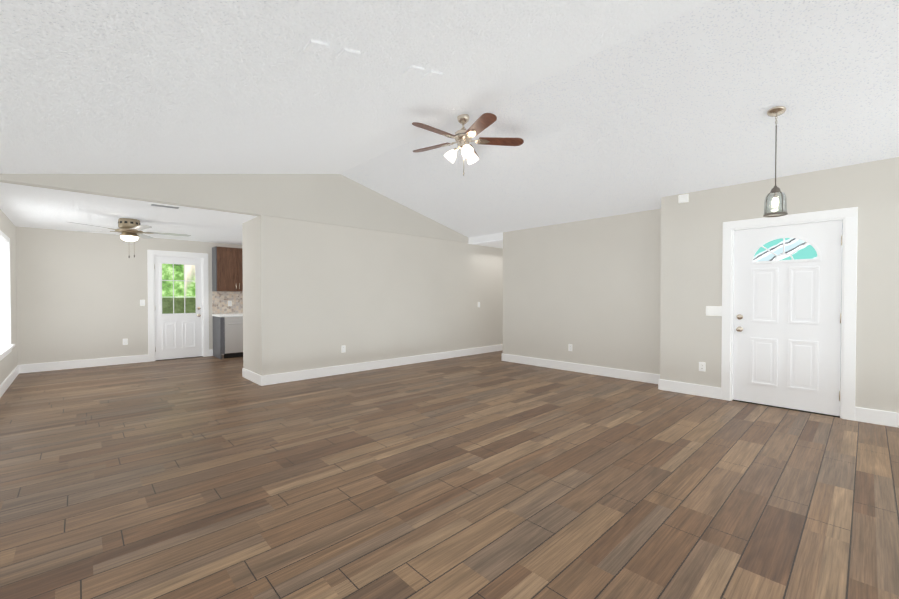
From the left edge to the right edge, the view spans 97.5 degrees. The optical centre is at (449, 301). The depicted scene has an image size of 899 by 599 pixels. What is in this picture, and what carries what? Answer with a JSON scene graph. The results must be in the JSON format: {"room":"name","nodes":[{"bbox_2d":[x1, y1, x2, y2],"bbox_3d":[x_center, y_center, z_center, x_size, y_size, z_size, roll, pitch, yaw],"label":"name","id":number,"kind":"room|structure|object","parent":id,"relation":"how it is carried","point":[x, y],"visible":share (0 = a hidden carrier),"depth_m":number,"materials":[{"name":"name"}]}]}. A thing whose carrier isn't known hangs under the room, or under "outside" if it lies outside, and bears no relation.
{"room":"empty living room","nodes":[
{"label":"empty living room","id":0,"kind":"room"},
{"bbox_2d":[0,209,17,384],"bbox_3d":[-2.756,-0.152,1.718,0.220,2.750,12.820,-1,1,-43],"label":"wall","id":1,"kind":"structure","parent":0,"point":[8,363],"depth_m":5.92,"materials":[{"name":"beige paint"}]},
{"bbox_2d":[0,231,14,360],"bbox_3d":[-5.800,-0.087,5.006,0.240,1.625,1.720,-1,1,-43],"label":"window","id":2,"kind":"structure","parent":1,"relation":"in","point":[5,313],"depth_m":5.59,"materials":[{"name":"white"}]},
{"bbox_2d":[0,365,19,397],"bbox_3d":[-2.670,1.152,1.816,0.016,0.140,12.580,-1,1,-43],"label":"baseboard","id":3,"kind":"structure","parent":1,"relation":"attached to","point":[7,382],"depth_m":5.48,"materials":[{"name":"white wood"}]},
{"bbox_2d":[16,226,241,364],"bbox_3d":[-4.872,-0.164,8.452,6.380,2.600,0.120,-1,1,-43],"label":"wall","id":4,"kind":"structure","parent":0,"point":[80,295],"depth_m":6.92,"materials":[{"name":"beige paint"}]},
{"bbox_2d":[20,355,147,372],"bbox_3d":[-6.360,1.085,6.971,1.660,0.140,0.016,-1,1,-43],"label":"baseboard","id":5,"kind":"structure","parent":4,"relation":"attached to","point":[38,367],"depth_m":6.89,"materials":[{"name":"white wood"}]},
{"bbox_2d":[123,338,127,344],"bbox_3d":[-6.006,0.741,7.305,0.072,0.115,0.010,-1,1,-43],"label":"outlet","id":6,"kind":"object","parent":4,"relation":"attached to","point":[125,341],"visible":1,"depth_m":7.31,"materials":[{"name":"white plastic"}]},
{"bbox_2d":[140,300,144,305],"bbox_3d":[-5.816,0.018,7.473,0.072,0.115,0.011,-1,1,-43],"label":"light switch","id":7,"kind":"object","parent":4,"relation":"attached to","point":[142,302],"visible":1,"depth_m":7.47,"materials":[{"name":"white plastic"}]},
{"bbox_2d":[154,256,201,359],"bbox_3d":[-5.408,0.122,7.889,0.797,2.018,0.118,-1,1,-43],"label":"back door","id":8,"kind":"structure","parent":4,"relation":"in","point":[178,305],"depth_m":7.89,"materials":[{"name":"white wood"}]},
{"bbox_2d":[147,250,208,361],"bbox_3d":[-5.429,0.073,7.917,1.010,2.140,0.138,-1,1,-43],"label":"door frame","id":9,"kind":"structure","parent":4,"relation":"attached to","point":[151,254],"depth_m":7.77,"materials":[{"name":"white wood"}]},
{"bbox_2d":[212,246,242,291],"bbox_3d":[-4.561,-0.677,8.436,0.841,0.916,0.320,-1,1,-43],"label":"upper cabinet","id":10,"kind":"object","parent":4,"relation":"attached to","point":[227,269],"visible":0.23,"depth_m":8.17,"materials":[{"name":"brown wood"}]},
{"bbox_2d":[212,292,242,313],"bbox_3d":[-3.785,0.008,9.390,3.265,0.470,0.008,-1,1,-43],"label":"tile backsplash","id":11,"kind":"structure","parent":4,"relation":"attached to","point":[220,300],"depth_m":8.45,"materials":[{"name":"tile"}]},
{"bbox_2d":[0,182,257,244],"bbox_3d":[-3.667,-1.278,7.160,6.380,0.100,3.630,-1,1,-43],"label":"ceiling","id":12,"kind":"structure","parent":0,"point":[30,206],"depth_m":5.52,"materials":[{"name":"white paint"}]},
{"bbox_2d":[68,218,190,257],"bbox_3d":[-4.667,-0.923,5.822,1.426,0.575,1.441,-1,1,-43],"label":"ceiling fan","id":13,"kind":"object","parent":12,"relation":"hanging from","point":[129,229],"visible":1,"depth_m":5.73,"materials":[{"name":"silver metal"}]},
{"bbox_2d":[149,203,180,208],"bbox_3d":[-3.542,-1.192,4.915,0.320,0.015,0.130,-1,1,-43],"label":"ceiling vent","id":14,"kind":"object","parent":12,"relation":"in","point":[164,205],"visible":1,"depth_m":4.90,"materials":[{"name":"white plastic"}]},
{"bbox_2d":[0,174,502,375],"bbox_3d":[-1.607,-0.471,7.026,9.180,3.250,0.868,-1,1,-43],"label":"wall","id":15,"kind":"structure","parent":0,"point":[316,295],"depth_m":6.25,"materials":[{"name":"beige paint"}]},
{"bbox_2d":[242,368,260,384],"bbox_3d":[-2.928,1.100,5.827,0.016,0.140,0.830,-1,1,-43],"label":"baseboard","id":16,"kind":"structure","parent":15,"relation":"attached to","point":[247,374],"depth_m":5.80,"materials":[{"name":"white wood"}]},
{"bbox_2d":[341,345,345,352],"bbox_3d":[-1.711,0.763,6.366,0.072,0.115,0.010,-1,1,-43],"label":"outlet","id":17,"kind":"object","parent":15,"relation":"attached to","point":[343,348],"visible":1,"depth_m":6.36,"materials":[{"name":"white plastic"}]},
{"bbox_2d":[260,344,502,385],"bbox_3d":[-0.348,1.076,7.653,6.276,0.140,0.020,-1,1,-43],"label":"baseboard","id":18,"kind":"structure","parent":15,"relation":"attached to","point":[342,369],"depth_m":6.64,"materials":[{"name":"white wood"}]},
{"bbox_2d":[0,0,709,173],"bbox_3d":[-0.139,-1.603,1.673,3.990,0.947,9.190,-1,1,-43],"label":"ceiling slope","id":19,"kind":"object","parent":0,"point":[169,87],"visible":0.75,"depth_m":2.73,"materials":[{"name":"white paint"}]},
{"bbox_2d":[303,39,329,54],"bbox_3d":[-0.817,-1.559,2.416,0.120,0.042,0.120,-1,1,-43],"label":"blank plate","id":20,"kind":"object","parent":19,"relation":"attached to","point":[315,47],"visible":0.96,"depth_m":2.40,"materials":[{"name":"white plastic"}]},
{"bbox_2d":[335,48,360,61],"bbox_3d":[-0.660,-1.608,2.570,0.120,0.042,0.120,-1,1,-43],"label":"blank plate","id":21,"kind":"object","parent":19,"relation":"attached to","point":[347,54],"visible":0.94,"depth_m":2.55,"materials":[{"name":"white plastic"}]},
{"bbox_2d":[402,65,424,76],"bbox_3d":[-0.270,-1.730,2.956,0.120,0.042,0.120,-1,1,-43],"label":"blank plate","id":22,"kind":"object","parent":19,"relation":"attached to","point":[412,70],"visible":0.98,"depth_m":2.94,"materials":[{"name":"white plastic"}]},
{"bbox_2d":[422,70,442,80],"bbox_3d":[-0.135,-1.772,3.090,0.120,0.042,0.120,-1,1,-43],"label":"blank plate","id":23,"kind":"object","parent":19,"relation":"attached to","point":[431,75],"visible":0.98,"depth_m":3.07,"materials":[{"name":"white plastic"}]},
{"bbox_2d":[412,113,523,175],"bbox_3d":[0.108,-1.681,4.247,1.231,0.657,1.270,-1,1,-43],"label":"room ceiling fan","id":24,"kind":"object","parent":19,"relation":"hanging from","point":[462,136],"visible":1,"depth_m":4.22,"materials":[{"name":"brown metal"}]},
{"bbox_2d":[0,350,898,598],"bbox_3d":[0.504,1.223,4.810,9.180,0.080,12.820,-1,1,-43],"label":"floor","id":25,"kind":"structure","parent":0,"point":[490,475],"depth_m":2.55,"materials":[{"name":"laminate"}]},
{"bbox_2d":[213,317,242,358],"bbox_3d":[-4.488,0.720,8.292,0.683,0.835,0.616,-1,1,-43],"label":"base cabinet","id":26,"kind":"object","parent":25,"relation":"on","point":[227,335],"depth_m":7.98,"materials":[{"name":"grey wood"}]},
{"bbox_2d":[212,313,242,316],"bbox_3d":[-3.569,0.267,9.154,3.270,0.040,0.636,-1,1,-43],"label":"countertop","id":27,"kind":"structure","parent":26,"relation":"on","point":[234,314],"depth_m":8.06,"materials":[{"name":"white stone"}]},
{"bbox_2d":[468,239,502,247],"bbox_3d":[1.629,-1.277,8.644,2.239,0.100,1.241,-1,1,-43],"label":"ceiling","id":28,"kind":"structure","parent":0,"point":[497,244],"depth_m":8.44,"materials":[{"name":"white paint"}]},
{"bbox_2d":[469,209,660,373],"bbox_3d":[2.684,-0.228,7.537,2.240,2.750,4.282,-1,1,-43],"label":"wall","id":29,"kind":"structure","parent":0,"point":[589,290],"depth_m":6.39,"materials":[{"name":"beige paint"}]},
{"bbox_2d":[502,353,659,383],"bbox_3d":[2.037,1.090,6.596,0.016,0.140,2.976,-1,1,-43],"label":"baseboard","id":30,"kind":"structure","parent":29,"relation":"attached to","point":[582,368],"depth_m":6.40,"materials":[{"name":"white wood"}]},
{"bbox_2d":[341,0,898,237],"bbox_3d":[2.429,-1.688,4.093,3.070,0.839,9.190,-1,1,-43],"label":"ceiling slope","id":31,"kind":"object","parent":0,"point":[682,103],"visible":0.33,"depth_m":3.76,"materials":[{"name":"white paint"}]},
{"bbox_2d":[763,106,787,216],"bbox_3d":[2.849,-1.218,3.443,0.166,0.931,0.166,-1,1,-43],"label":"pendant light","id":32,"kind":"object","parent":31,"relation":"hanging from","point":[776,111],"visible":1,"depth_m":3.43,"materials":[{"name":"silver metal"}]},
{"bbox_2d":[660,157,898,412],"bbox_3d":[4.761,-0.251,3.549,0.450,2.900,5.170,-1,1,-43],"label":"wall","id":33,"kind":"structure","parent":0,"point":[691,271],"depth_m":4.32,"materials":[{"name":"beige paint"}]},
{"bbox_2d":[678,194,688,202],"bbox_3d":[2.997,-1.320,5.053,0.034,0.100,0.110,-1,1,-43],"label":"door chime","id":34,"kind":"object","parent":33,"relation":"attached to","point":[684,198],"visible":1,"depth_m":5.04,"materials":[{"name":"white plastic"}]},
{"bbox_2d":[656,376,720,398],"bbox_3d":[3.051,1.110,5.040,0.016,0.140,0.711,-1,1,-43],"label":"baseboard","id":35,"kind":"structure","parent":33,"relation":"attached to","point":[667,385],"depth_m":5.02,"materials":[{"name":"white wood"}]},
{"bbox_2d":[699,362,705,371],"bbox_3d":[3.157,0.811,4.929,0.010,0.115,0.072,-1,1,-43],"label":"outlet","id":36,"kind":"object","parent":33,"relation":"attached to","point":[702,366],"visible":1,"depth_m":4.92,"materials":[{"name":"white plastic"}]},
{"bbox_2d":[706,306,721,315],"bbox_3d":[3.239,0.113,4.832,0.011,0.118,0.170,-1,1,-43],"label":"light switch","id":37,"kind":"object","parent":33,"relation":"attached to","point":[713,310],"visible":1,"depth_m":4.83,"materials":[{"name":"white plastic"}]},
{"bbox_2d":[733,220,841,415],"bbox_3d":[3.703,0.168,4.372,0.118,2.018,0.917,-1,1,-43],"label":"entry door","id":38,"kind":"structure","parent":33,"relation":"in","point":[787,315],"depth_m":4.34,"materials":[{"name":"white wood"}]},
{"bbox_2d":[721,207,857,420],"bbox_3d":[3.726,0.118,4.398,0.138,2.140,1.130,-1,1,-43],"label":"door frame","id":39,"kind":"structure","parent":33,"relation":"attached to","point":[848,217],"depth_m":4.06,"materials":[{"name":"white wood"}]},
{"bbox_2d":[855,407,898,427],"bbox_3d":[5.166,1.139,2.798,0.016,0.140,3.195,-1,1,-43],"label":"baseboard","id":40,"kind":"structure","parent":33,"relation":"attached to","point":[879,417],"depth_m":3.84,"materials":[{"name":"white wood"}]}
]}

